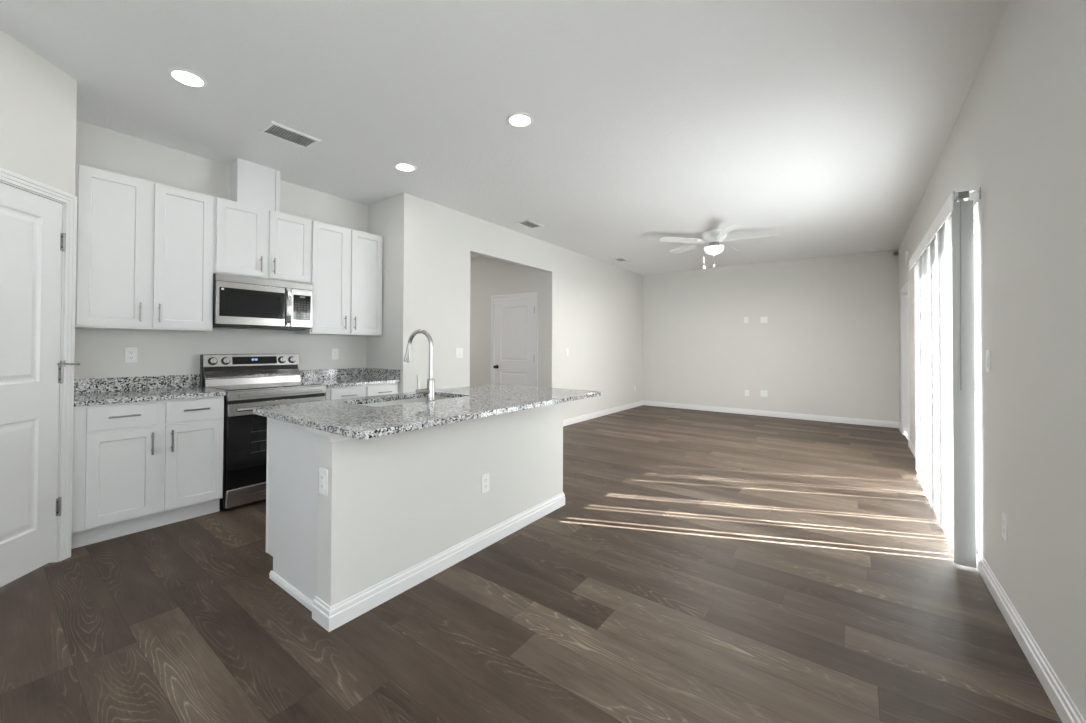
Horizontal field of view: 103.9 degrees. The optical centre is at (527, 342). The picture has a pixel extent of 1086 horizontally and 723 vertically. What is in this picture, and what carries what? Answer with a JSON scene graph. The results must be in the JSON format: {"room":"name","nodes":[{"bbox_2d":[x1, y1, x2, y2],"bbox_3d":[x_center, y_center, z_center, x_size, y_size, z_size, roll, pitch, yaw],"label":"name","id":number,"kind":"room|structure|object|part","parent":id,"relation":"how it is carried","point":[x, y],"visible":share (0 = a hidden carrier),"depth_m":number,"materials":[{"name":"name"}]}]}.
{"room":"open-plan kitchen","nodes":[
{"label":"open-plan kitchen","id":0,"kind":"room"},
{"bbox_2d":[0,29,76,519],"bbox_3d":[-2.703,-0.160,2.011,0.110,2.847,1.050,0,-1,-7],"label":"wall","id":1,"kind":"structure","parent":0,"point":[38,99],"depth_m":2.32,"materials":[{"name":"grey paint"}]},
{"bbox_2d":[0,167,79,586],"bbox_3d":[-2.687,0.193,2.109,0.192,2.144,0.855,0,-1,-6],"label":"door","id":2,"kind":"structure","parent":1,"relation":"in","point":[38,232],"depth_m":2.33,"materials":[{"name":"white paint"}]},
{"bbox_2d":[74,120,367,378],"bbox_3d":[-2.608,-0.139,3.843,0.120,2.847,2.702,0,-1,38],"label":"wall","id":3,"kind":"structure","parent":0,"point":[100,353],"depth_m":3.49,"materials":[{"name":"grey paint"}]},
{"bbox_2d":[125,347,137,362],"bbox_3d":[-3.005,0.095,3.221,0.008,0.115,0.071,0,-1,38],"label":"outlet","id":4,"kind":"object","parent":3,"relation":"attached to","point":[130,352],"visible":1,"depth_m":3.22,"materials":[{"name":"white plastic"}]},
{"bbox_2d":[74,374,199,393],"bbox_3d":[-2.983,0.311,3.239,0.020,0.102,0.792,0,-1,38],"label":"backsplash","id":5,"kind":"structure","parent":3,"relation":"attached to","point":[89,385],"depth_m":3.22,"materials":[{"name":"grey stone"}]},
{"bbox_2d":[75,164,213,331],"bbox_3d":[-2.832,-0.633,3.159,0.363,1.075,0.761,0,-1,38],"label":"upper cabinet","id":6,"kind":"object","parent":3,"relation":"attached to","point":[145,248],"visible":0.96,"depth_m":3.03,"materials":[{"name":"white paint"}]},
{"bbox_3d":[-2.846,-0.638,2.919,0.019,1.052,0.340,0,-1,38],"label":"door","id":7,"kind":"part","parent":6,"relation":"part of","materials":[{"name":"white paint"}]},
{"bbox_3d":[-2.740,-0.215,3.008,0.036,0.135,0.012,0,-1,38],"label":"bar pull","id":8,"kind":"part","parent":6,"relation":"part of","materials":[{"name":"silver metal"}]},
{"bbox_3d":[-2.677,-0.214,3.091,0.036,0.135,0.012,0,-1,38],"label":"bar pull","id":9,"kind":"part","parent":6,"relation":"part of","materials":[{"name":"silver metal"}]},
{"bbox_3d":[-2.607,-0.633,3.228,0.019,1.052,0.353,0,-1,38],"label":"door","id":10,"kind":"part","parent":6,"relation":"part of","materials":[{"name":"white paint"}]},
{"bbox_2d":[213,196,310,283],"bbox_3d":[-2.367,-0.856,3.765,0.363,0.613,0.760,0,-1,38],"label":"upper cabinet","id":11,"kind":"object","parent":3,"relation":"attached to","point":[250,240],"visible":0.92,"depth_m":3.63,"materials":[{"name":"white paint"}]},
{"bbox_3d":[-2.378,-0.860,3.527,0.019,0.590,0.346,0,-1,38],"label":"door","id":12,"kind":"part","parent":11,"relation":"part of","materials":[{"name":"white paint"}]},
{"bbox_2d":[229,158,279,211],"bbox_3d":[-2.436,-1.362,3.794,0.221,0.400,0.341,0,-1,38],"label":"duct cover","id":13,"kind":"object","parent":11,"relation":"on","point":[251,183],"visible":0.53,"depth_m":3.71,"materials":[{"name":"white paint"}]},
{"bbox_2d":[213,273,312,330],"bbox_3d":[-2.346,-0.332,3.741,0.412,0.425,0.754,0,-1,38],"label":"microwave","id":14,"kind":"object","parent":11,"relation":"attached to","point":[239,302],"visible":0.99,"depth_m":3.60,"materials":[{"name":"silver metal"}]},
{"bbox_3d":[-2.291,-0.316,3.577,0.022,0.342,0.561,0,-1,38],"label":"door","id":15,"kind":"part","parent":14,"relation":"part of","materials":[{"name":"black glass"}]},
{"bbox_3d":[-2.105,-0.311,3.760,0.053,0.314,0.028,0,-1,38],"label":"handle","id":16,"kind":"part","parent":14,"relation":"part of","materials":[{"name":"silver metal"}]},
{"bbox_3d":[-2.206,-0.667,3.704,0.036,0.135,0.012,0,-1,38],"label":"bar pull","id":17,"kind":"part","parent":11,"relation":"part of","materials":[{"name":"silver metal"}]},
{"bbox_3d":[-2.140,-0.855,3.836,0.019,0.590,0.346,0,-1,38],"label":"door","id":18,"kind":"part","parent":11,"relation":"part of","materials":[{"name":"white paint"}]},
{"bbox_2d":[299,368,365,380],"bbox_3d":[-2.037,0.329,4.467,0.020,0.102,0.764,0,-1,38],"label":"backsplash","id":19,"kind":"structure","parent":3,"relation":"attached to","point":[319,374],"depth_m":4.44,"materials":[{"name":"grey stone"}]},
{"bbox_2d":[332,349,337,359],"bbox_3d":[-2.030,0.122,4.488,0.008,0.115,0.071,0,-1,38],"label":"outlet","id":20,"kind":"object","parent":3,"relation":"attached to","point":[334,351],"visible":1,"depth_m":4.48,"materials":[{"name":"white plastic"}]},
{"bbox_2d":[295,220,382,335],"bbox_3d":[-1.902,-0.616,4.366,0.363,1.075,0.763,0,-1,38],"label":"upper cabinet","id":21,"kind":"object","parent":3,"relation":"attached to","point":[346,264],"visible":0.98,"depth_m":4.24,"materials":[{"name":"white paint"}]},
{"bbox_3d":[-1.914,-0.620,4.128,0.019,1.052,0.347,0,-1,38],"label":"door","id":22,"kind":"part","parent":21,"relation":"part of","materials":[{"name":"white paint"}]},
{"bbox_3d":[-1.675,-0.615,4.438,0.019,1.052,0.348,0,-1,38],"label":"door","id":23,"kind":"part","parent":21,"relation":"part of","materials":[{"name":"white paint"}]},
{"bbox_2d":[366,195,396,368],"bbox_3d":[-1.553,-0.125,4.660,0.554,2.847,0.120,0,-1,38],"label":"wall","id":24,"kind":"structure","parent":0,"point":[382,215],"depth_m":4.56,"materials":[{"name":"grey paint"}]},
{"bbox_2d":[0,0,1008,274],"bbox_3d":[-0.752,-1.595,3.731,7.065,0.080,13.157,0,-1,38],"label":"ceiling","id":25,"kind":"structure","parent":0,"point":[823,127],"depth_m":2.73,"materials":[{"name":"white paint"}]},
{"bbox_2d":[166,67,207,87],"bbox_3d":[-2.019,-1.571,2.526,0.196,0.006,0.196,0,-1,38],"label":"recessed light","id":26,"kind":"object","parent":25,"relation":"in","point":[186,77],"visible":1,"depth_m":2.52,"materials":[{"name":"white plastic"}]},
{"bbox_2d":[172,71,202,85],"bbox_3d":[-2.019,-1.572,2.526,0.146,0.003,0.146,0,-1,38],"label":"diffuser","id":27,"kind":"object","parent":26,"relation":"attached to","point":[187,78],"depth_m":2.52,"materials":[{"name":"white plastic"}]},
{"bbox_2d":[258,121,321,148],"bbox_3d":[-1.792,-1.561,3.212,0.235,0.010,0.360,0,-1,38],"label":"ceiling vent","id":28,"kind":"object","parent":25,"relation":"in","point":[273,129],"visible":1,"depth_m":3.20,"materials":[{"name":"white plastic"}]},
{"bbox_2d":[393,162,415,171],"bbox_3d":[-1.083,-1.553,3.764,0.196,0.006,0.196,0,-1,38],"label":"recessed light","id":29,"kind":"object","parent":25,"relation":"in","point":[402,166],"visible":1,"depth_m":3.75,"materials":[{"name":"white plastic"}]},
{"bbox_2d":[396,164,413,170],"bbox_3d":[-1.083,-1.554,3.764,0.146,0.003,0.146,0,-1,38],"label":"diffuser","id":30,"kind":"object","parent":29,"relation":"attached to","point":[402,167],"depth_m":3.76,"materials":[{"name":"white plastic"}]},
{"bbox_2d":[506,112,533,127],"bbox_3d":[-0.050,-1.557,2.978,0.196,0.006,0.196,0,-1,38],"label":"recessed light","id":31,"kind":"object","parent":25,"relation":"in","point":[519,119],"visible":1,"depth_m":2.96,"materials":[{"name":"white plastic"}]},
{"bbox_2d":[510,115,529,125],"bbox_3d":[-0.050,-1.558,2.978,0.146,0.003,0.146,0,-1,38],"label":"diffuser","id":32,"kind":"object","parent":31,"relation":"attached to","point":[515,120],"depth_m":2.98,"materials":[{"name":"white plastic"}]},
{"bbox_2d":[514,219,543,228],"bbox_3d":[0.035,-1.527,5.494,0.220,0.010,0.360,0,-1,38],"label":"ceiling vent","id":33,"kind":"object","parent":25,"relation":"in","point":[527,223],"visible":1,"depth_m":5.48,"materials":[{"name":"white plastic"}]},
{"bbox_2d":[613,257,628,261],"bbox_3d":[1.692,-1.495,7.669,0.210,0.010,0.300,0,-1,38],"label":"ceiling vent","id":34,"kind":"object","parent":25,"relation":"in","point":[621,259],"visible":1,"depth_m":7.66,"materials":[{"name":"white plastic"}]},
{"bbox_2d":[659,224,776,268],"bbox_3d":[2.614,-1.259,5.841,1.497,0.514,1.489,0,-1,38],"label":"ceiling fan","id":35,"kind":"object","parent":25,"relation":"hanging from","point":[713,237],"visible":1,"depth_m":5.76,"materials":[{"name":"white plastic"}]},
{"bbox_3d":[2.078,-1.390,5.759,0.590,0.034,0.134,0,-1,-8],"label":"blade","id":36,"kind":"part","parent":35,"relation":"part of","materials":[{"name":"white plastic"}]},
{"bbox_3d":[2.348,-1.383,6.275,0.134,0.034,0.590,1,-1,-26],"label":"blade","id":37,"kind":"part","parent":35,"relation":"part of","materials":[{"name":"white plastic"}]},
{"bbox_3d":[2.567,-1.257,5.830,0.250,0.104,0.250,0,-1,38],"label":"lamp shade","id":38,"kind":"part","parent":35,"relation":"part of","materials":[{"name":"white glass"}]},
{"bbox_3d":[2.485,-1.392,5.343,0.134,0.034,0.590,0,-1,10],"label":"blade","id":39,"kind":"part","parent":35,"relation":"part of","materials":[{"name":"white plastic"}]},
{"bbox_3d":[2.921,-1.381,6.178,0.590,0.034,0.134,1,-1,-44],"label":"blade","id":40,"kind":"part","parent":35,"relation":"part of","materials":[{"name":"white plastic"}]},
{"bbox_3d":[3.006,-1.387,5.602,0.590,0.034,0.134,0,-1,28],"label":"blade","id":41,"kind":"part","parent":35,"relation":"part of","materials":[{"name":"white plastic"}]},
{"bbox_2d":[470,256,545,386],"bbox_3d":[-0.667,-0.090,7.408,2.503,2.847,0.120,0,-1,38],"label":"wall","id":42,"kind":"structure","parent":0,"point":[489,277],"depth_m":7.32,"materials":[{"name":"grey paint"}]},
{"bbox_2d":[490,292,537,386],"bbox_3d":[-0.209,0.266,7.003,0.995,2.130,0.175,0,-1,38],"label":"door","id":43,"kind":"structure","parent":42,"relation":"in","point":[514,317],"depth_m":6.98,"materials":[{"name":"white paint"}]},
{"bbox_2d":[396,193,642,419],"bbox_3d":[0.586,-0.090,6.884,0.120,2.847,6.255,0,-1,38],"label":"wall","id":44,"kind":"structure","parent":0,"point":[594,307],"depth_m":6.00,"materials":[{"name":"grey paint"}]},
{"bbox_2d":[455,348,462,357],"bbox_3d":[-0.796,0.123,4.983,0.010,0.115,0.117,0,-1,38],"label":"light switch","id":45,"kind":"object","parent":44,"relation":"attached to","point":[458,351],"visible":1,"depth_m":4.98,"materials":[{"name":"white plastic"}]},
{"bbox_2d":[563,400,642,425],"bbox_3d":[0.633,1.283,6.828,0.015,0.100,6.255,0,-1,38],"label":"baseboard","id":46,"kind":"structure","parent":44,"relation":"attached to","point":[581,418],"depth_m":7.72,"materials":[{"name":"white paint"}]},
{"bbox_2d":[0,405,1061,722],"bbox_3d":[-0.803,1.332,3.715,6.985,0.080,13.137,0,-1,38],"label":"floor","id":47,"kind":"structure","parent":0,"point":[695,566],"depth_m":1.99,"materials":[{"name":"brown wood"}]},
{"bbox_2d":[71,396,223,548],"bbox_3d":[-2.735,0.833,3.038,0.655,0.884,0.788,0,-1,38],"label":"base cabinet","id":48,"kind":"object","parent":47,"relation":"on","point":[138,466],"visible":0.94,"depth_m":2.82,"materials":[{"name":"white paint"}]},
{"bbox_3d":[-2.609,0.856,2.740,0.019,0.578,0.336,0,-1,38],"label":"door","id":49,"kind":"part","parent":48,"relation":"part of","materials":[{"name":"white paint"}]},
{"bbox_3d":[-2.607,0.479,2.744,0.019,0.144,0.336,0,-1,38],"label":"drawer","id":50,"kind":"part","parent":48,"relation":"part of","materials":[{"name":"white paint"}]},
{"bbox_3d":[-2.586,0.473,2.727,0.036,0.012,0.150,0,-1,38],"label":"bar pull","id":51,"kind":"part","parent":48,"relation":"part of","materials":[{"name":"silver metal"}]},
{"bbox_2d":[74,374,225,406],"bbox_3d":[-2.740,0.326,3.051,0.635,0.132,0.792,0,-1,38],"label":"countertop","id":52,"kind":"structure","parent":48,"relation":"on","point":[89,391],"depth_m":3.09,"materials":[{"name":"grey stone"}]},
{"bbox_3d":[-2.502,0.673,2.834,0.036,0.150,0.012,0,-1,38],"label":"bar pull","id":53,"kind":"part","parent":48,"relation":"part of","materials":[{"name":"silver metal"}]},
{"bbox_3d":[-2.439,0.674,2.917,0.036,0.150,0.012,0,-1,38],"label":"bar pull","id":54,"kind":"part","parent":48,"relation":"part of","materials":[{"name":"silver metal"}]},
{"bbox_3d":[-2.379,0.860,3.039,0.019,0.578,0.331,0,-1,38],"label":"door","id":55,"kind":"part","parent":48,"relation":"part of","materials":[{"name":"white paint"}]},
{"bbox_3d":[-2.377,0.483,3.043,0.019,0.144,0.331,0,-1,38],"label":"drawer","id":56,"kind":"part","parent":48,"relation":"part of","materials":[{"name":"white paint"}]},
{"bbox_3d":[-2.355,0.477,3.026,0.036,0.012,0.150,0,-1,38],"label":"bar pull","id":57,"kind":"part","parent":48,"relation":"part of","materials":[{"name":"silver metal"}]},
{"bbox_2d":[200,353,326,509],"bbox_3d":[-2.243,0.693,3.649,0.631,1.183,0.778,0,-1,38],"label":"range","id":58,"kind":"object","parent":47,"relation":"on","point":[249,381],"visible":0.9,"depth_m":3.39,"materials":[{"name":"silver metal"}]},
{"bbox_3d":[-2.622,0.154,3.549,0.038,0.054,0.052,0,-1,38],"label":"knob","id":59,"kind":"part","parent":58,"relation":"part of","materials":[{"name":"silver metal"}]},
{"bbox_3d":[-2.566,0.155,3.623,0.038,0.054,0.052,0,-1,38],"label":"knob","id":60,"kind":"part","parent":58,"relation":"part of","materials":[{"name":"silver metal"}]},
{"bbox_3d":[-2.038,1.186,3.491,0.035,0.135,0.750,0,-1,38],"label":"storage drawer","id":61,"kind":"part","parent":58,"relation":"part of","materials":[{"name":"silver metal"}]},
{"bbox_3d":[-2.036,0.840,3.495,0.034,0.544,0.750,0,-1,38],"label":"oven door","id":62,"kind":"part","parent":58,"relation":"part of","materials":[{"name":"black glass"}]},
{"bbox_3d":[-2.463,0.156,3.829,0.065,0.108,0.774,0,-1,38],"label":"control panel","id":63,"kind":"part","parent":58,"relation":"part of","materials":[{"name":"silver metal"}]},
{"bbox_2d":[204,369,299,378],"bbox_3d":[-2.438,0.279,3.813,0.043,0.060,0.758,0,-1,38],"label":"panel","id":64,"kind":"object","parent":58,"relation":"attached to","point":[208,373],"depth_m":3.78,"materials":[{"name":"silver metal"}]},
{"bbox_2d":[205,381,326,391],"bbox_3d":[-2.222,0.373,3.646,0.519,0.014,0.758,0,-1,38],"label":"cooktop","id":65,"kind":"object","parent":58,"relation":"in","point":[242,386],"depth_m":3.59,"materials":[{"name":"silver glass"}]},
{"bbox_3d":[-2.034,0.519,3.498,0.036,0.095,0.750,0,-1,38],"label":"door rail","id":66,"kind":"part","parent":58,"relation":"part of","materials":[{"name":"silver metal"}]},
{"bbox_3d":[-2.005,0.519,3.476,0.042,0.024,0.648,0,-1,38],"label":"door handle","id":67,"kind":"part","parent":58,"relation":"part of","materials":[{"name":"silver metal"}]},
{"bbox_3d":[-2.007,0.415,3.498,0.006,0.033,0.640,0,-1,38],"label":"fascia trim","id":68,"kind":"part","parent":58,"relation":"part of","materials":[{"name":"silver metal"}]},
{"bbox_3d":[-2.291,0.161,3.979,0.038,0.054,0.052,0,-1,38],"label":"knob","id":69,"kind":"part","parent":58,"relation":"part of","materials":[{"name":"silver metal"}]},
{"bbox_2d":[325,383,397,399],"bbox_3d":[-1.787,0.851,4.269,0.655,0.884,0.755,0,-1,38],"label":"base cabinet","id":70,"kind":"object","parent":47,"relation":"on","point":[333,393],"visible":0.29,"depth_m":4.06,"materials":[{"name":"white paint"}]},
{"bbox_3d":[-1.675,0.496,3.954,0.019,0.144,0.316,0,-1,38],"label":"drawer","id":71,"kind":"part","parent":70,"relation":"part of","materials":[{"name":"white paint"}]},
{"bbox_2d":[299,368,399,387],"bbox_3d":[-1.794,0.343,4.279,0.635,0.132,0.764,0,-1,38],"label":"countertop","id":72,"kind":"structure","parent":70,"relation":"on","point":[345,377],"depth_m":4.38,"materials":[{"name":"grey stone"}]},
{"bbox_3d":[-1.445,0.501,4.253,0.019,0.144,0.351,0,-1,38],"label":"drawer","id":73,"kind":"part","parent":70,"relation":"part of","materials":[{"name":"white paint"}]},
{"bbox_2d":[266,403,564,631],"bbox_3d":[-0.587,0.841,2.864,0.820,0.884,1.970,0,-1,38],"label":"kitchen island","id":74,"kind":"object","parent":47,"relation":"on","point":[399,510],"visible":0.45,"depth_m":2.22,"materials":[{"name":"grey paint"}]},
{"bbox_3d":[-1.177,1.254,2.136,0.539,0.036,0.013,0,-1,38],"label":"shoe moulding","id":75,"kind":"part","parent":74,"relation":"part of","materials":[{"name":"white paint"}]},
{"bbox_3d":[-1.189,0.831,2.171,0.600,0.884,0.018,0,-1,38],"label":"panel","id":76,"kind":"part","parent":74,"relation":"part of","materials":[{"name":"white paint"}]},
{"bbox_2d":[319,467,327,495],"bbox_3d":[-0.927,0.631,1.927,0.072,0.117,0.010,0,-1,38],"label":"outlet","id":77,"kind":"object","parent":74,"relation":"attached to","point":[323,473],"visible":1,"depth_m":1.92,"materials":[{"name":"white plastic"}]},
{"bbox_2d":[320,474,324,489],"bbox_3d":[-0.928,0.631,1.925,0.033,0.066,0.003,0,-1,38],"label":"receptacle","id":78,"kind":"object","parent":77,"relation":"attached to","point":[322,476],"depth_m":1.92,"materials":[{"name":"white plastic"}]},
{"bbox_3d":[-0.341,0.426,2.680,0.203,0.056,1.970,0,-1,38],"label":"crown trim","id":79,"kind":"part","parent":74,"relation":"part of","materials":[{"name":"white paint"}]},
{"bbox_2d":[253,384,600,438],"bbox_3d":[-0.469,0.384,2.813,1.082,0.030,2.037,0,-1,38],"label":"island countertop","id":80,"kind":"structure","parent":74,"relation":"on","point":[346,417],"depth_m":2.33,"materials":[{"name":"grey stone"}]},
{"bbox_2d":[359,396,451,406],"bbox_3d":[-0.768,0.493,2.794,0.420,0.190,0.790,0,-1,38],"label":"sink","id":81,"kind":"object","parent":80,"relation":"in","point":[413,400],"visible":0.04,"depth_m":2.96,"materials":[{"name":"silver metal"}]},
{"bbox_2d":[404,329,435,402],"bbox_3d":[-0.689,0.142,2.649,0.245,0.449,0.130,0,-1,38],"label":"faucet","id":82,"kind":"object","parent":80,"relation":"on","point":[430,391],"visible":1,"depth_m":2.61,"materials":[{"name":"silver metal"}]},
{"bbox_3d":[-0.671,0.074,2.662,0.200,0.313,0.025,0,-1,28],"label":"spout","id":83,"kind":"part","parent":82,"relation":"part of","materials":[{"name":"silver metal"}]},
{"bbox_3d":[-0.344,1.232,2.671,0.157,0.100,1.924,0,-1,38],"label":"baseboard","id":84,"kind":"part","parent":74,"relation":"part of","materials":[{"name":"white paint"}]},
{"bbox_2d":[481,473,489,493],"bbox_3d":[-0.262,0.884,2.669,0.008,0.115,0.071,0,-1,38],"label":"outlet","id":85,"kind":"object","parent":74,"relation":"attached to","point":[484,478],"visible":1,"depth_m":2.66,"materials":[{"name":"white plastic"}]},
{"bbox_2d":[643,249,899,421],"bbox_3d":[4.250,-0.060,8.084,4.462,2.847,0.120,0,-1,38],"label":"wall","id":86,"kind":"structure","parent":0,"point":[828,345],"depth_m":7.74,"materials":[{"name":"grey paint"}]},
{"bbox_2d":[760,390,767,396],"bbox_3d":[4.393,0.947,7.875,0.116,0.115,0.014,0,-1,38],"label":"cable plate","id":87,"kind":"object","parent":86,"relation":"attached to","point":[763,393],"visible":1,"depth_m":7.88,"materials":[{"name":"white plastic"}]},
{"bbox_2d":[760,317,767,322],"bbox_3d":[4.401,-0.423,7.889,0.116,0.115,0.014,0,-1,38],"label":"cable plate","id":88,"kind":"object","parent":86,"relation":"attached to","point":[762,319],"visible":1,"depth_m":7.89,"materials":[{"name":"white plastic"}]},
{"bbox_2d":[643,400,898,427],"bbox_3d":[4.211,1.312,8.009,4.242,0.100,0.015,0,-1,38],"label":"baseboard","id":89,"kind":"structure","parent":86,"relation":"attached to","point":[893,424],"depth_m":7.70,"materials":[{"name":"white paint"}]},
{"bbox_2d":[899,0,1085,721],"bbox_3d":[1.994,-0.143,1.582,0.100,2.847,12.937,0,-1,38],"label":"wall","id":90,"kind":"structure","parent":0,"point":[1017,135],"depth_m":1.69,"materials":[{"name":"grey paint"}]},
{"bbox_2d":[901,281,909,446],"bbox_3d":[5.248,0.280,5.819,0.119,2.124,1.039,0,-1,38],"label":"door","id":91,"kind":"structure","parent":90,"relation":"in","point":[905,294],"depth_m":6.17,"materials":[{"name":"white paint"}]},
{"bbox_2d":[909,187,980,567],"bbox_3d":[3.252,0.216,3.387,0.113,2.151,2.490,0,-1,38],"label":"vertical blind","id":92,"kind":"object","parent":90,"relation":"attached to","point":[944,294],"visible":1,"depth_m":2.80,"materials":[{"name":"white plastic"}]},
{"bbox_2d":[974,213,979,551],"bbox_3d":[3.357,0.256,3.344,0.094,2.100,2.400,0,-1,38],"label":"door","id":93,"kind":"structure","parent":90,"relation":"in","point":[976,215],"depth_m":2.69,"materials":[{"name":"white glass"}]},
{"bbox_2d":[985,350,990,371],"bbox_3d":[2.441,0.098,2.250,0.010,0.115,0.071,0,-1,38],"label":"light switch","id":94,"kind":"object","parent":90,"relation":"attached to","point":[988,352],"visible":1,"depth_m":2.23,"materials":[{"name":"white plastic"}]},
{"bbox_2d":[898,422,1085,722],"bbox_3d":[1.943,1.231,1.602,0.015,0.100,12.937,0,-1,38],"label":"baseboard","id":95,"kind":"structure","parent":90,"relation":"attached to","point":[1060,699],"depth_m":1.69,"materials":[{"name":"white paint"}]},
{"bbox_2d":[1002,513,1007,541],"bbox_3d":[2.258,0.872,2.007,0.008,0.115,0.071,0,-1,38],"label":"outlet","id":96,"kind":"object","parent":90,"relation":"attached to","point":[1004,517],"visible":1,"depth_m":1.99,"materials":[{"name":"white plastic"}]},
{"label":"outside","id":97,"kind":"structure","parent":0,"visible":0},
{"bbox_2d":[906,390,979,554],"bbox_3d":[8.854,1.408,-0.529,13.335,0.080,30.000,0,-1,38],"label":"ground","id":98,"kind":"structure","parent":97,"point":[976,391],"depth_m":5.00,"materials":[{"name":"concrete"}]}
]}

